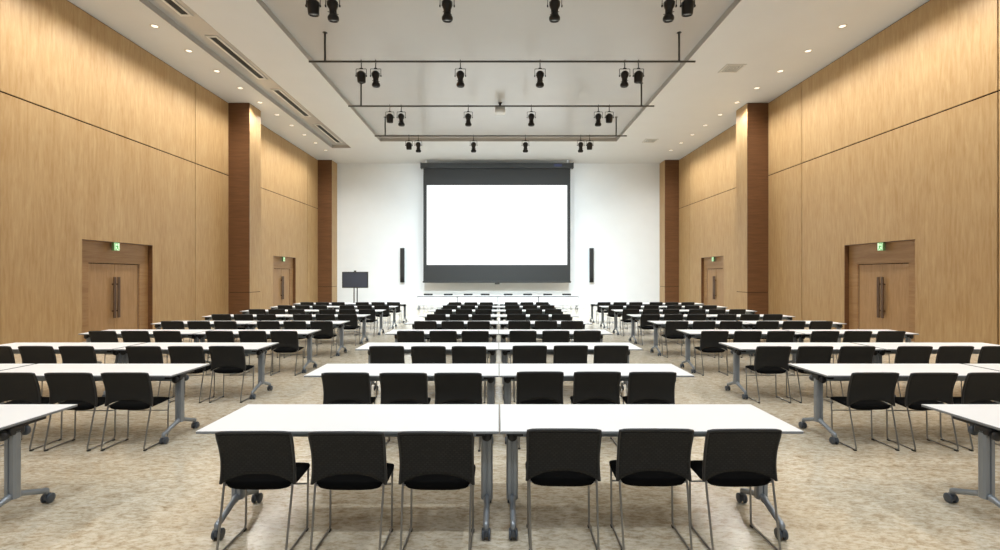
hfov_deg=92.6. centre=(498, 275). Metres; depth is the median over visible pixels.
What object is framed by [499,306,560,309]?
folding table
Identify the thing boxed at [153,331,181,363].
chair
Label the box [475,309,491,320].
chair
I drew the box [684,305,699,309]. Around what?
chair
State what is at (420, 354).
chair
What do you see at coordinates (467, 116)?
spotlight
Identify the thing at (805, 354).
chair
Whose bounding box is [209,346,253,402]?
chair
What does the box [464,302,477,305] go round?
chair
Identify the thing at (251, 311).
chair
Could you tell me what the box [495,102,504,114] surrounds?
ceiling projector
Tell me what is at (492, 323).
folding table
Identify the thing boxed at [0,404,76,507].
folding table
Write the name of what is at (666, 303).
chair
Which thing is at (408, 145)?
spotlight
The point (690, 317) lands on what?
chair
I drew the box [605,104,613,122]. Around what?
spotlight
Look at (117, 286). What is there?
door
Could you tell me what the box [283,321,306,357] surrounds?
chair
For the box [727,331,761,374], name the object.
chair
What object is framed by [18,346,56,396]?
chair
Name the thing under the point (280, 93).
ceiling vent
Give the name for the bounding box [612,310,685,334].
folding table
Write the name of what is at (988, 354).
chair
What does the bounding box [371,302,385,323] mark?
chair
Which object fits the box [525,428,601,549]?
chair
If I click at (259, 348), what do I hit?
folding table
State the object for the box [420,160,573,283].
projection screen
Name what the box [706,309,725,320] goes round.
chair
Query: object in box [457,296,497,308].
folding table
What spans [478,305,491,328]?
chair
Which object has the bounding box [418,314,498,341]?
folding table
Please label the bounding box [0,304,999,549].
floor
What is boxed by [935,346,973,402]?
chair
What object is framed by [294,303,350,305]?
folding table
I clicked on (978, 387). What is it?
chair
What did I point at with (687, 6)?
spotlight
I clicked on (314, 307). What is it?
chair
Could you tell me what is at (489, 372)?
folding table
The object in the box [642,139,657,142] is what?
ceiling vent
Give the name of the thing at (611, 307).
chair
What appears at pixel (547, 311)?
chair
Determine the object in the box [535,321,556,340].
chair
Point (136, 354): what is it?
chair
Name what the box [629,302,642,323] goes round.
chair
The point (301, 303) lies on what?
chair
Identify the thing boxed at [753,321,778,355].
chair
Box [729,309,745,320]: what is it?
chair
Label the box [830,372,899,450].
chair
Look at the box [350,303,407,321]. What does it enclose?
folding table
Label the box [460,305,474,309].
chair
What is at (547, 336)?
chair
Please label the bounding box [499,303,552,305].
folding table
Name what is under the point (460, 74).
spotlight
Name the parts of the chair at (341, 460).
sled leg, backrest, frame, seat, sled leg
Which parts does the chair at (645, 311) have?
backrest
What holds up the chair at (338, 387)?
on the floor
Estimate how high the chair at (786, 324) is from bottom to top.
0.798 m
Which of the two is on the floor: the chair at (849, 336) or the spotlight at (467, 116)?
the chair at (849, 336)
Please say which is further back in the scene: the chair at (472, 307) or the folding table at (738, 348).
the chair at (472, 307)
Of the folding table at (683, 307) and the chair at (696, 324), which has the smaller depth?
the chair at (696, 324)
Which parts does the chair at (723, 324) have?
backrest, frame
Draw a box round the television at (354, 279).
[342,270,367,302]
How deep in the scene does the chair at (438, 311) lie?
14.05 m
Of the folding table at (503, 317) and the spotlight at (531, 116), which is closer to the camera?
the folding table at (503, 317)
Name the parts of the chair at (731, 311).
backrest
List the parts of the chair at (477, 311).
backrest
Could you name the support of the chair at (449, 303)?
on the floor
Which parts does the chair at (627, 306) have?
backrest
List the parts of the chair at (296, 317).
backrest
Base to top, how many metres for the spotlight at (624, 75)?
0.814 m
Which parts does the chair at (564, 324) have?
backrest, frame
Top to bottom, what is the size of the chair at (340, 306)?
0.798 m
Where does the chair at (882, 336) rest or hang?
on the floor
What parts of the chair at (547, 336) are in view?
backrest, frame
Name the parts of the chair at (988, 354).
frame, backrest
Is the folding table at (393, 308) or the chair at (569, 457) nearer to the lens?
the chair at (569, 457)
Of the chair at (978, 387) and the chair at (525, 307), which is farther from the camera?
the chair at (525, 307)
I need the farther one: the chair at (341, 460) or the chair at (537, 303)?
the chair at (537, 303)
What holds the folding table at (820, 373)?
on the floor
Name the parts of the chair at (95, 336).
backrest, frame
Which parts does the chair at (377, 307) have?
backrest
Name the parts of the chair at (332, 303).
backrest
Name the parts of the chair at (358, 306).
backrest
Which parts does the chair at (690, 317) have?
backrest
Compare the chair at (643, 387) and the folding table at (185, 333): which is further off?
the folding table at (185, 333)
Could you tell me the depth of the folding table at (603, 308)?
16.29 m
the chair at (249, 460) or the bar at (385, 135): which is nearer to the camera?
the chair at (249, 460)
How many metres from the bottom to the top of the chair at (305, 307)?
0.798 m
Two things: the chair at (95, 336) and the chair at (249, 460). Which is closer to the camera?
the chair at (249, 460)
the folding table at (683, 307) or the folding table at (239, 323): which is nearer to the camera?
the folding table at (239, 323)
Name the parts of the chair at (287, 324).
backrest, frame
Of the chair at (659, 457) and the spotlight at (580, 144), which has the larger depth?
the spotlight at (580, 144)
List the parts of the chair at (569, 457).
sled leg, seat, frame, backrest, sled leg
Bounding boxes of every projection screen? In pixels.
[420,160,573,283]
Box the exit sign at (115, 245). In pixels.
[112,242,119,250]
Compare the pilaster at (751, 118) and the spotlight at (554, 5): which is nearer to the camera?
the spotlight at (554, 5)
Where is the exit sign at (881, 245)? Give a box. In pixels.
[878,242,884,250]
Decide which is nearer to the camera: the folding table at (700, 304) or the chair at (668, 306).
the chair at (668, 306)
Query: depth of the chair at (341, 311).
14.05 m
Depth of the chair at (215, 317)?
12.24 m
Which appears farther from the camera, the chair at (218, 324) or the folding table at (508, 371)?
the chair at (218, 324)
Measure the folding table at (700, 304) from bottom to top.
0.716 m
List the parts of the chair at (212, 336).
backrest, frame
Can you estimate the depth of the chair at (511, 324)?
10.44 m
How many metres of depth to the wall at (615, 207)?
30.27 m
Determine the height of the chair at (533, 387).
0.798 m
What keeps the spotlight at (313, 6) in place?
attached to the bar
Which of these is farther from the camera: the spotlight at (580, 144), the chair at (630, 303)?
the spotlight at (580, 144)
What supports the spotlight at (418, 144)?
attached to the bar at (385, 135)
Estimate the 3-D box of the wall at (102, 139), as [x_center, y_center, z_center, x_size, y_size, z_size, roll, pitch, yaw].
[-11.180,-2.645,12.635,0.240,8.870,35.270,0,0,0]
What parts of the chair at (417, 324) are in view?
backrest, frame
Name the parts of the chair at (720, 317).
backrest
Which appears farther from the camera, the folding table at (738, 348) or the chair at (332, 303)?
the chair at (332, 303)
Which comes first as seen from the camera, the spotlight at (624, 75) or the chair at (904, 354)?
the chair at (904, 354)
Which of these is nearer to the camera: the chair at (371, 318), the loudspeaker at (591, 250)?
the chair at (371, 318)
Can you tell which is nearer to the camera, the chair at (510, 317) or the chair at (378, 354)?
the chair at (378, 354)
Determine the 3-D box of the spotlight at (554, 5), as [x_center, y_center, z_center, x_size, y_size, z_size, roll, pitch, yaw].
[1.244,-6.034,10.583,0.298,0.814,0.289,0,0,-40]
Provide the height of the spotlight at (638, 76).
0.695 m
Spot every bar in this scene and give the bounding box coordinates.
[309,31,695,62]
[348,82,653,106]
[375,117,626,136]
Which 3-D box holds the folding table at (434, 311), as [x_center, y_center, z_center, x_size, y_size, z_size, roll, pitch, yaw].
[-1.040,1.432,14.588,2.096,0.716,0.787,0,0,0]
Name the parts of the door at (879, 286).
handle, handle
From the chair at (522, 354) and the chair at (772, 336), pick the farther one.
the chair at (772, 336)
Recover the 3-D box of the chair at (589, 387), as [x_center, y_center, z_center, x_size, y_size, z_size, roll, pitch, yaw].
[1.024,1.391,5.094,0.495,0.798,0.389,0,0,0]
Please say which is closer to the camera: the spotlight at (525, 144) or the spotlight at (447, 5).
the spotlight at (447, 5)
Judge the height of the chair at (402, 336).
0.798 m
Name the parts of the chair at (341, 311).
backrest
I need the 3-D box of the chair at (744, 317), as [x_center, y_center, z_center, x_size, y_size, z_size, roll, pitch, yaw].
[6.439,1.391,12.371,0.495,0.798,0.389,0,0,0]
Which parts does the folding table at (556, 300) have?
modesty panel, panel frame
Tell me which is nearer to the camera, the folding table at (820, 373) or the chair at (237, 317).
the folding table at (820, 373)
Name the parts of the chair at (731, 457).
sled leg, seat, frame, backrest, sled leg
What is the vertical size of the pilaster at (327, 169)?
8.870 m
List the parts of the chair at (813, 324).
backrest, frame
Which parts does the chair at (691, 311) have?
backrest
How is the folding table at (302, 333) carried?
on the floor
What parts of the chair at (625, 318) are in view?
seat, backrest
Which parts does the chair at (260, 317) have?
backrest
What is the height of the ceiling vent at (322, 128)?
0.020 m
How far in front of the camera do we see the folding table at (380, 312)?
14.45 m
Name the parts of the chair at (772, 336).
backrest, frame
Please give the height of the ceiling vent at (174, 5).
0.020 m
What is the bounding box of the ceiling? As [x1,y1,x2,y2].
[68,0,928,162]
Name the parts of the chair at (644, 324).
seat, frame, backrest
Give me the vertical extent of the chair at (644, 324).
0.798 m
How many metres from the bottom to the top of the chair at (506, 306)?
0.798 m
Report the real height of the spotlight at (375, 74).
0.814 m
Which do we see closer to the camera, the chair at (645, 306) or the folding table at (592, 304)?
the chair at (645, 306)
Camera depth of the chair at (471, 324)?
10.39 m
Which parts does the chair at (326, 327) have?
backrest, frame, seat, sled leg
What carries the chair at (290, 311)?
on the floor
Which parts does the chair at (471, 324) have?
backrest, frame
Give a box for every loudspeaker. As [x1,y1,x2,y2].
[400,248,404,281]
[589,248,593,281]
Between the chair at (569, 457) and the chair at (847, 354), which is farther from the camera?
the chair at (847, 354)
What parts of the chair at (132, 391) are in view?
sled leg, backrest, frame, seat, sled leg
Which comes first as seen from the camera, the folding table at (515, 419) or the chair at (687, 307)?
the folding table at (515, 419)
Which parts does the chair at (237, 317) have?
backrest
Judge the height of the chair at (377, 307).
0.798 m
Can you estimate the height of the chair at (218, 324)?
0.798 m
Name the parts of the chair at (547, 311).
backrest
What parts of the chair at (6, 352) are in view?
backrest, frame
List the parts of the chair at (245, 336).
backrest, frame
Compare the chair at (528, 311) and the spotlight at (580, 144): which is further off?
the spotlight at (580, 144)
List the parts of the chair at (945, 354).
frame, backrest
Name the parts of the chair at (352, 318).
backrest, frame, seat, sled leg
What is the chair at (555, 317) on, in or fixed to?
on the floor
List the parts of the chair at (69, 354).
backrest, frame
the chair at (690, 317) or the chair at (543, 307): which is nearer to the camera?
the chair at (690, 317)
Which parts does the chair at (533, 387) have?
seat, backrest, frame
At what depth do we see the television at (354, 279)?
25.56 m
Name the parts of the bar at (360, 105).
drop rod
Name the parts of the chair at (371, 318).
backrest, seat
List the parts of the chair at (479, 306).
backrest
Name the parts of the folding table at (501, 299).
modesty panel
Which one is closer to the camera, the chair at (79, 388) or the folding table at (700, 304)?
the chair at (79, 388)
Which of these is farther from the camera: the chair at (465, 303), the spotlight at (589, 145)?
the spotlight at (589, 145)
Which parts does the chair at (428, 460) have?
sled leg, backrest, frame, seat, sled leg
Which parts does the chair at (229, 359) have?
sled leg, backrest, frame, seat, sled leg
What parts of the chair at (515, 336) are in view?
backrest, frame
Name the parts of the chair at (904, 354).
frame, backrest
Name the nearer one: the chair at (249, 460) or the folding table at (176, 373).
the chair at (249, 460)
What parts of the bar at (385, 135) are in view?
drop rod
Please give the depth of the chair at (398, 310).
17.75 m
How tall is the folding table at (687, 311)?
0.716 m
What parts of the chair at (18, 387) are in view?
backrest, frame, seat, sled leg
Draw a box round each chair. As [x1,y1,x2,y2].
[0,346,14,401]
[0,372,62,450]
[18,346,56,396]
[44,372,116,450]
[58,346,96,402]
[88,331,117,363]
[101,372,169,450]
[121,331,150,342]
[125,346,174,397]
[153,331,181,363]
[161,321,191,356]
[168,346,214,402]
[187,321,210,357]
[205,331,235,375]
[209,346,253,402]
[211,314,231,328]
[214,321,236,341]
[215,431,309,549]
[234,314,253,341]
[238,331,272,375]
[248,309,265,320]
[256,314,280,328]
[257,321,282,357]
[268,309,284,320]
[270,331,303,375]
[278,305,292,309]
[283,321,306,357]
[288,309,304,320]
[293,314,315,343]
[295,305,309,309]
[300,302,313,305]
[308,431,393,549]
[310,321,336,357]
[312,305,326,309]
[315,314,337,344]
[316,302,328,305]
[319,309,338,334]
[321,372,375,403]
[331,302,344,305]
[338,314,359,345]
[339,305,353,308]
[339,309,357,335]
[356,302,370,322]
[357,305,373,328]
[358,309,376,335]
[369,346,404,396]
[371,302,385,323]
[374,305,390,328]
[379,373,430,443]
[387,302,400,323]
[397,331,423,354]
[397,431,475,549]
[411,346,445,363]
[414,321,436,338]
[427,314,445,341]
[429,331,456,354]
[434,372,481,451]
[436,309,451,320]
[441,321,463,338]
[443,305,456,309]
[448,302,461,305]
[450,314,468,328]
[452,346,485,402]
[456,309,471,320]
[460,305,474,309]
[461,331,488,363]
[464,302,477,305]
[467,321,489,357]
[472,314,490,327]
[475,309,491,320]
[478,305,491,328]
[480,302,492,305]
[505,302,517,304]
[505,305,519,320]
[506,309,521,328]
[507,314,525,341]
[508,321,530,357]
[509,331,536,363]
[512,345,546,401]
[516,371,563,448]
[520,302,533,305]
[523,305,536,309]
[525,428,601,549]
[526,309,541,320]
[530,314,548,328]
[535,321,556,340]
[536,302,548,305]
[540,305,554,309]
[542,331,569,354]
[545,309,561,320]
[552,314,570,328]
[553,345,587,363]
[561,321,582,338]
[570,371,620,445]
[573,331,600,354]
[593,345,628,396]
[596,302,610,323]
[607,305,622,328]
[609,428,693,549]
[612,302,626,322]
[620,309,638,335]
[622,372,676,403]
[624,305,640,328]
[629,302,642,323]
[638,314,659,344]
[640,309,658,335]
[644,305,658,308]
[649,302,662,305]
[660,309,679,334]
[661,314,682,345]
[661,321,687,357]
[665,302,678,305]
[667,305,681,309]
[681,302,694,305]
[683,314,705,343]
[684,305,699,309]
[685,309,705,320]
[689,429,781,549]
[690,321,715,357]
[695,331,728,375]
[702,305,716,328]
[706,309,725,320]
[715,314,736,341]
[716,321,742,357]
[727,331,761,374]
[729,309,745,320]
[740,314,759,328]
[745,346,790,402]
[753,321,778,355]
[763,314,782,339]
[766,331,794,374]
[782,321,805,329]
[786,346,832,402]
[809,321,832,357]
[810,331,839,362]
[826,346,875,397]
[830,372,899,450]
[833,331,871,363]
[876,331,905,363]
[885,372,958,450]
[894,346,932,396]
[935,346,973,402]
[939,372,999,450]
[961,346,999,394]
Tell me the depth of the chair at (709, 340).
8.60 m
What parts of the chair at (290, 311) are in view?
backrest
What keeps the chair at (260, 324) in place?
on the floor
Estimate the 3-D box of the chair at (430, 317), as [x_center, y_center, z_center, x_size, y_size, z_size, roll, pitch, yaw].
[-1.582,1.391,12.381,0.495,0.798,0.389,0,0,0]
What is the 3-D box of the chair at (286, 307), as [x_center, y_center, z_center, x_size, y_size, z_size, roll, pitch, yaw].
[-7.089,1.391,16.048,0.495,0.798,0.389,0,0,0]
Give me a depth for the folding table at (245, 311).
14.46 m
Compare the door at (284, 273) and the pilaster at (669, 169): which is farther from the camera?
the pilaster at (669, 169)
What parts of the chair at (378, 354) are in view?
backrest, frame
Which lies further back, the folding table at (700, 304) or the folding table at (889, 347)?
the folding table at (700, 304)
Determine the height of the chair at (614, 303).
0.798 m
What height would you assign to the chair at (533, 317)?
0.798 m
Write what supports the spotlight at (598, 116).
attached to the bar at (360, 105)
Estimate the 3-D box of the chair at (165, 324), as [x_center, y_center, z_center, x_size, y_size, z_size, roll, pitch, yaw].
[-7.090,1.391,10.550,0.495,0.798,0.389,0,0,0]
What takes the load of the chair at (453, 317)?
on the floor
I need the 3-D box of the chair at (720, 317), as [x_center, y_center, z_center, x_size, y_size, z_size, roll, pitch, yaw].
[5.853,1.391,12.385,0.495,0.798,0.389,0,0,0]
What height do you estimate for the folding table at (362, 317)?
0.716 m
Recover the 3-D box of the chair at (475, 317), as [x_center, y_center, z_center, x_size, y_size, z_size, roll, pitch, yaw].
[-0.430,1.391,12.362,0.495,0.798,0.389,0,0,0]
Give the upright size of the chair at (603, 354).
0.798 m
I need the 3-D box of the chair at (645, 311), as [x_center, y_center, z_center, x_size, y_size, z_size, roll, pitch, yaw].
[4.493,1.391,14.204,0.495,0.798,0.389,0,0,0]
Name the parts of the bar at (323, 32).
drop rod, drop rod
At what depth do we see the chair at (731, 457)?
3.14 m
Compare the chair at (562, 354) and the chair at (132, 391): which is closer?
the chair at (132, 391)
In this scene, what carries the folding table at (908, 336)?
on the floor
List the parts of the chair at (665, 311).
backrest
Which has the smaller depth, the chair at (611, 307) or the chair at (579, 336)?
the chair at (579, 336)
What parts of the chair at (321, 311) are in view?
backrest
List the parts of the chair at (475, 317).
backrest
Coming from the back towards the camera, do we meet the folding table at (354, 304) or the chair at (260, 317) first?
the folding table at (354, 304)
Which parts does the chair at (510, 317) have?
backrest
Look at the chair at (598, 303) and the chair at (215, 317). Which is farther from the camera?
the chair at (598, 303)
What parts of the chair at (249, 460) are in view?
sled leg, backrest, frame, seat, sled leg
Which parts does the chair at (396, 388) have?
frame, backrest, seat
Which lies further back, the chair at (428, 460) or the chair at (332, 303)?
the chair at (332, 303)
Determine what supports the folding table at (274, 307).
on the floor
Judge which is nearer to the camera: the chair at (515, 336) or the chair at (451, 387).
the chair at (451, 387)
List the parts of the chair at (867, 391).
sled leg, seat, frame, backrest, sled leg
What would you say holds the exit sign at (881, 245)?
attached to the wall at (897, 138)
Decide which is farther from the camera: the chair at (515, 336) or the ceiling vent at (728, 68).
the ceiling vent at (728, 68)
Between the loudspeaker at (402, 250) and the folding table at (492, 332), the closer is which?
the folding table at (492, 332)
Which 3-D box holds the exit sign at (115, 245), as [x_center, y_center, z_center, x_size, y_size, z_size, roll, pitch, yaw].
[-11.072,-0.835,13.840,0.085,0.250,0.200,0,0,0]
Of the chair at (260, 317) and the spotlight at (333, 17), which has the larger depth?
the chair at (260, 317)
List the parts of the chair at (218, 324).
backrest, frame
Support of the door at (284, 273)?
in the wall at (102, 139)
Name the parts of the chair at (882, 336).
backrest, frame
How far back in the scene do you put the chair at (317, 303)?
17.71 m
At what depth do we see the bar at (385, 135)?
21.88 m
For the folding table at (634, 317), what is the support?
on the floor
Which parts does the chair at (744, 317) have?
backrest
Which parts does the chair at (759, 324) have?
frame, backrest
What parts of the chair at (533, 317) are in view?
backrest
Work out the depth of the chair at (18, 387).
4.93 m
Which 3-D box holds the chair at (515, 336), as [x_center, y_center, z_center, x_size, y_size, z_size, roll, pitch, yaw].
[0.448,1.391,8.746,0.495,0.798,0.389,0,0,0]
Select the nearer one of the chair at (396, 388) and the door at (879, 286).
the chair at (396, 388)
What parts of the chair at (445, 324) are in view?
backrest, frame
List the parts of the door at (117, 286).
handle, handle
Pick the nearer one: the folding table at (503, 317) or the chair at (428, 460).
the chair at (428, 460)
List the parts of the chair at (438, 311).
backrest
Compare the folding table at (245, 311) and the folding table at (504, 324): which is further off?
the folding table at (245, 311)
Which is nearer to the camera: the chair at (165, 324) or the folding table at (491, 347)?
the folding table at (491, 347)
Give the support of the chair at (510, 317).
on the floor
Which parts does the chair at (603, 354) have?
frame, backrest, sled leg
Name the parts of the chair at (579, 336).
backrest, frame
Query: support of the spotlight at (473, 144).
attached to the bar at (385, 135)
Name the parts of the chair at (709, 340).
sled leg, seat, backrest, frame, sled leg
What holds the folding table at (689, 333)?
on the floor
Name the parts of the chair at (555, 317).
backrest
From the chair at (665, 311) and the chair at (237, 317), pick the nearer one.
the chair at (237, 317)
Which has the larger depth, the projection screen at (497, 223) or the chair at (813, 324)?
the projection screen at (497, 223)
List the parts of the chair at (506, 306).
backrest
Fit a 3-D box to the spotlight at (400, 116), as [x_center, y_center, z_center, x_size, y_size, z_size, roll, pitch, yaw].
[-3.666,-6.034,18.053,0.298,0.814,0.289,0,0,-40]
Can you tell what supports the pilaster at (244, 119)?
attached to the wall at (102, 139)
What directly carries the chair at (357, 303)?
on the floor
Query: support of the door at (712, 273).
in the wall at (897, 138)
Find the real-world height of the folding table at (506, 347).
0.716 m
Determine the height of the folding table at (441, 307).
0.716 m
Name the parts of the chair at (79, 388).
sled leg, backrest, frame, seat, sled leg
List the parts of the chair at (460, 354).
backrest, frame, sled leg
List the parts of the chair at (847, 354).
sled leg, frame, backrest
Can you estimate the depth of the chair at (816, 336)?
8.57 m
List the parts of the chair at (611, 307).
backrest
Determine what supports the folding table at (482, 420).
on the floor
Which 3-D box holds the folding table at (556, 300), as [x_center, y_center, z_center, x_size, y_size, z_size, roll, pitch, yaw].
[3.130,1.432,25.094,2.096,0.716,0.787,0,0,0]
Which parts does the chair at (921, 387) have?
sled leg, seat, frame, backrest, sled leg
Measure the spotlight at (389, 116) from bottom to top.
0.695 m
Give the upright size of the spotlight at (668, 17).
0.814 m
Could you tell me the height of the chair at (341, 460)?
0.798 m
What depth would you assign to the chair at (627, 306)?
15.90 m
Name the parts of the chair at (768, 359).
sled leg, seat, frame, backrest, sled leg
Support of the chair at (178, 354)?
on the floor
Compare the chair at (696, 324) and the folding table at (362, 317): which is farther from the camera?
the folding table at (362, 317)
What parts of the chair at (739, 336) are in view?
backrest, frame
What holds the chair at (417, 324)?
on the floor
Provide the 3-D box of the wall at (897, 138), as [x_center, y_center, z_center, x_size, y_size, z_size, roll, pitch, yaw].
[11.200,-2.645,12.635,0.240,8.870,35.270,0,0,0]
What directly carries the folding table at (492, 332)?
on the floor
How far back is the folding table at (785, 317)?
12.63 m
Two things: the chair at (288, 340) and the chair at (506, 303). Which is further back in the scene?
the chair at (506, 303)
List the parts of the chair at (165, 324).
backrest, frame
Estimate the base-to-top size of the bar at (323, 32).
0.893 m
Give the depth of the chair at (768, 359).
6.75 m
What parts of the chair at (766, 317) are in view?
backrest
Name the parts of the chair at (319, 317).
backrest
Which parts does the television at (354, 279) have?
casing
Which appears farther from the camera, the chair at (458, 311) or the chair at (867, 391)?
the chair at (458, 311)
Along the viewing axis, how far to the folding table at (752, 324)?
10.80 m
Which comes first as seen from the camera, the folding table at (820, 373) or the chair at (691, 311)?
the folding table at (820, 373)
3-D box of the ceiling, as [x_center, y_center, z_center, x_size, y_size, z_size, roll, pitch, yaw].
[0.010,-7.213,12.785,22.740,0.274,35.570,0,0,0]
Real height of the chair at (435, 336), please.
0.798 m
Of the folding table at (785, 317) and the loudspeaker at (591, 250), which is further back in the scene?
the loudspeaker at (591, 250)
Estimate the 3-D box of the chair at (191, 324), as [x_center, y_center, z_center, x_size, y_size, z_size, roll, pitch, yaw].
[-6.511,1.391,10.542,0.495,0.798,0.389,0,0,0]
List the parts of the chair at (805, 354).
sled leg, seat, backrest, frame, sled leg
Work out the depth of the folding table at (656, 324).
10.79 m
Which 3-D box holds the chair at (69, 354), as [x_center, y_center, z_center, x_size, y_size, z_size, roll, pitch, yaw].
[-5.936,1.391,6.881,0.495,0.798,0.389,0,0,0]
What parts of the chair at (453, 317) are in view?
backrest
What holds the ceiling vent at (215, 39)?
in the ceiling
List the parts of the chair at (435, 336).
backrest, frame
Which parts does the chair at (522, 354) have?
sled leg, backrest, frame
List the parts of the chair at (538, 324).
backrest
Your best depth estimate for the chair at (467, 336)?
8.57 m
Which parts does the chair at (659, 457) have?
sled leg, seat, backrest, frame, sled leg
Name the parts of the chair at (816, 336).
backrest, frame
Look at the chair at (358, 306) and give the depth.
15.89 m
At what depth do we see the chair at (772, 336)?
8.56 m
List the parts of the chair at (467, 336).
backrest, frame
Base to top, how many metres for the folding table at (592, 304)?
0.716 m
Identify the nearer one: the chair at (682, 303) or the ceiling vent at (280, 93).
the chair at (682, 303)
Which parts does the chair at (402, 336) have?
backrest, frame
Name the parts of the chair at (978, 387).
sled leg, seat, frame, backrest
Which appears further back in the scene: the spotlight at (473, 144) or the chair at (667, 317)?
the spotlight at (473, 144)
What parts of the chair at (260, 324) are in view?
backrest, frame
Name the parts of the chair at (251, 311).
backrest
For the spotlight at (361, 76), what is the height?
0.695 m
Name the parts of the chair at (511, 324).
backrest, frame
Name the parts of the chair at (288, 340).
sled leg, backrest, frame, seat, sled leg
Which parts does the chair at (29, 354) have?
backrest, frame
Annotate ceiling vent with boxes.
[161,0,193,15]
[204,35,266,78]
[271,89,311,116]
[313,124,341,142]
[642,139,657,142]
[718,64,746,72]
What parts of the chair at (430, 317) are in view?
backrest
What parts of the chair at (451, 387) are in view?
backrest, frame, seat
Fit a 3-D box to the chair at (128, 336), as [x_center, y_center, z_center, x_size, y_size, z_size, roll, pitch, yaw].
[-6.510,1.391,8.719,0.495,0.798,0.389,0,0,0]
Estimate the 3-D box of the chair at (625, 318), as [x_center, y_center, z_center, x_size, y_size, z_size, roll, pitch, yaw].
[3.903,1.391,14.208,0.495,0.798,0.389,0,0,0]
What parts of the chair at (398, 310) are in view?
backrest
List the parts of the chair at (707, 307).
backrest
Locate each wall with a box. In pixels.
[0,0,317,344]
[337,163,659,303]
[679,0,999,344]
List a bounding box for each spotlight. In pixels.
[305,0,320,16]
[325,0,340,22]
[355,60,366,83]
[370,59,381,87]
[385,104,394,122]
[397,107,405,126]
[405,140,412,149]
[414,137,421,152]
[439,0,454,22]
[455,59,465,87]
[465,107,472,126]
[471,134,475,152]
[523,135,527,152]
[527,104,535,126]
[534,63,545,87]
[547,0,562,22]
[577,137,584,152]
[586,137,592,149]
[594,104,602,126]
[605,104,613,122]
[619,60,630,87]
[633,59,643,83]
[661,0,676,22]
[680,0,695,16]
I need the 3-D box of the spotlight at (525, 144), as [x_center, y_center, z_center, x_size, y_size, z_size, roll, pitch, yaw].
[1.244,-6.034,21.913,0.298,0.814,0.289,0,0,-40]
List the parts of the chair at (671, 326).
seat, frame, backrest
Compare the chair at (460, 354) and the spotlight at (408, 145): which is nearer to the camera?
the chair at (460, 354)
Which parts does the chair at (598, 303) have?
backrest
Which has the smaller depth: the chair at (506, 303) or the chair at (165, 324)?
the chair at (165, 324)
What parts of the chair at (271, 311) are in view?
backrest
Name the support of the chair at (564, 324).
on the floor
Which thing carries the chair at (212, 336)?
on the floor
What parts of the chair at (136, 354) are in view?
backrest, frame, sled leg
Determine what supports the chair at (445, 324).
on the floor
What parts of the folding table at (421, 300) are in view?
modesty panel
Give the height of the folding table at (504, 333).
0.716 m
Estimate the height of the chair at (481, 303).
0.798 m
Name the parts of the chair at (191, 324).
backrest, frame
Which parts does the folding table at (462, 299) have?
modesty panel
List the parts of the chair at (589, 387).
seat, backrest, frame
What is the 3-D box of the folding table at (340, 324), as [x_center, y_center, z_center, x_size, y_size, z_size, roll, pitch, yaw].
[-4.553,1.432,10.924,2.100,0.716,0.787,0,0,0]
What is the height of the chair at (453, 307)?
0.798 m
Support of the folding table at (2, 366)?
on the floor
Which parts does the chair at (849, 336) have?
frame, backrest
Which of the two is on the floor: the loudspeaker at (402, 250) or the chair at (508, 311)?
the chair at (508, 311)
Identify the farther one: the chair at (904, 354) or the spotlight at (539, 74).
the spotlight at (539, 74)
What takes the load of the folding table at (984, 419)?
on the floor
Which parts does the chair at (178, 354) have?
sled leg, backrest, frame, seat, sled leg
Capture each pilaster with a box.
[228,103,260,313]
[318,160,336,302]
[660,160,678,302]
[736,103,767,313]
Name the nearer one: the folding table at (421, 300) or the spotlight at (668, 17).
the spotlight at (668, 17)
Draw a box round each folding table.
[0,342,145,396]
[0,364,33,370]
[0,364,209,443]
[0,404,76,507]
[78,329,213,363]
[114,342,278,398]
[152,321,256,328]
[194,329,320,372]
[196,404,498,539]
[202,314,292,328]
[240,310,314,313]
[245,321,349,355]
[269,306,335,309]
[284,314,370,343]
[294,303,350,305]
[304,364,498,403]
[311,310,384,334]
[332,306,397,328]
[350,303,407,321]
[355,342,498,390]
[385,329,498,341]
[405,321,498,355]
[417,296,457,309]
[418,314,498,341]
[428,310,497,313]
[436,306,497,309]
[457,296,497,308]
[498,296,537,307]
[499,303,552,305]
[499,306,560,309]
[499,310,568,313]
[499,314,578,341]
[499,321,592,328]
[499,329,612,361]
[499,342,642,398]
[499,364,693,443]
[500,404,803,539]
[538,296,578,308]
[589,303,646,322]
[599,306,664,328]
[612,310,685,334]
[627,314,713,343]
[646,303,702,305]
[647,321,752,355]
[661,306,727,309]
[676,329,803,372]
[682,310,756,320]
[706,314,794,320]
[719,342,883,398]
[743,321,844,355]
[783,329,918,363]
[788,364,999,443]
[852,342,999,396]
[921,404,999,507]
[964,364,999,370]
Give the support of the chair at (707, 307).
on the floor
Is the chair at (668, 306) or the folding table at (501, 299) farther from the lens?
the folding table at (501, 299)
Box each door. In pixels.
[82,239,152,341]
[273,256,295,306]
[701,256,723,306]
[844,239,914,341]
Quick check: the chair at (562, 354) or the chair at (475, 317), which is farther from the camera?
the chair at (475, 317)
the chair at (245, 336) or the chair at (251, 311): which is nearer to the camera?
the chair at (245, 336)
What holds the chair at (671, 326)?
on the floor
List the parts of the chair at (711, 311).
backrest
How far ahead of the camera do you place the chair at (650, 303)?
17.72 m
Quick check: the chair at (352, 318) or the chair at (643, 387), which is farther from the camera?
the chair at (352, 318)
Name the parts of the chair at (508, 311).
backrest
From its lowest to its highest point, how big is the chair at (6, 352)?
0.798 m
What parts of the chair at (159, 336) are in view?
backrest, frame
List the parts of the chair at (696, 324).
backrest, frame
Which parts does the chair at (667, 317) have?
backrest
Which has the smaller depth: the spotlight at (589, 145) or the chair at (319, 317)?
the chair at (319, 317)

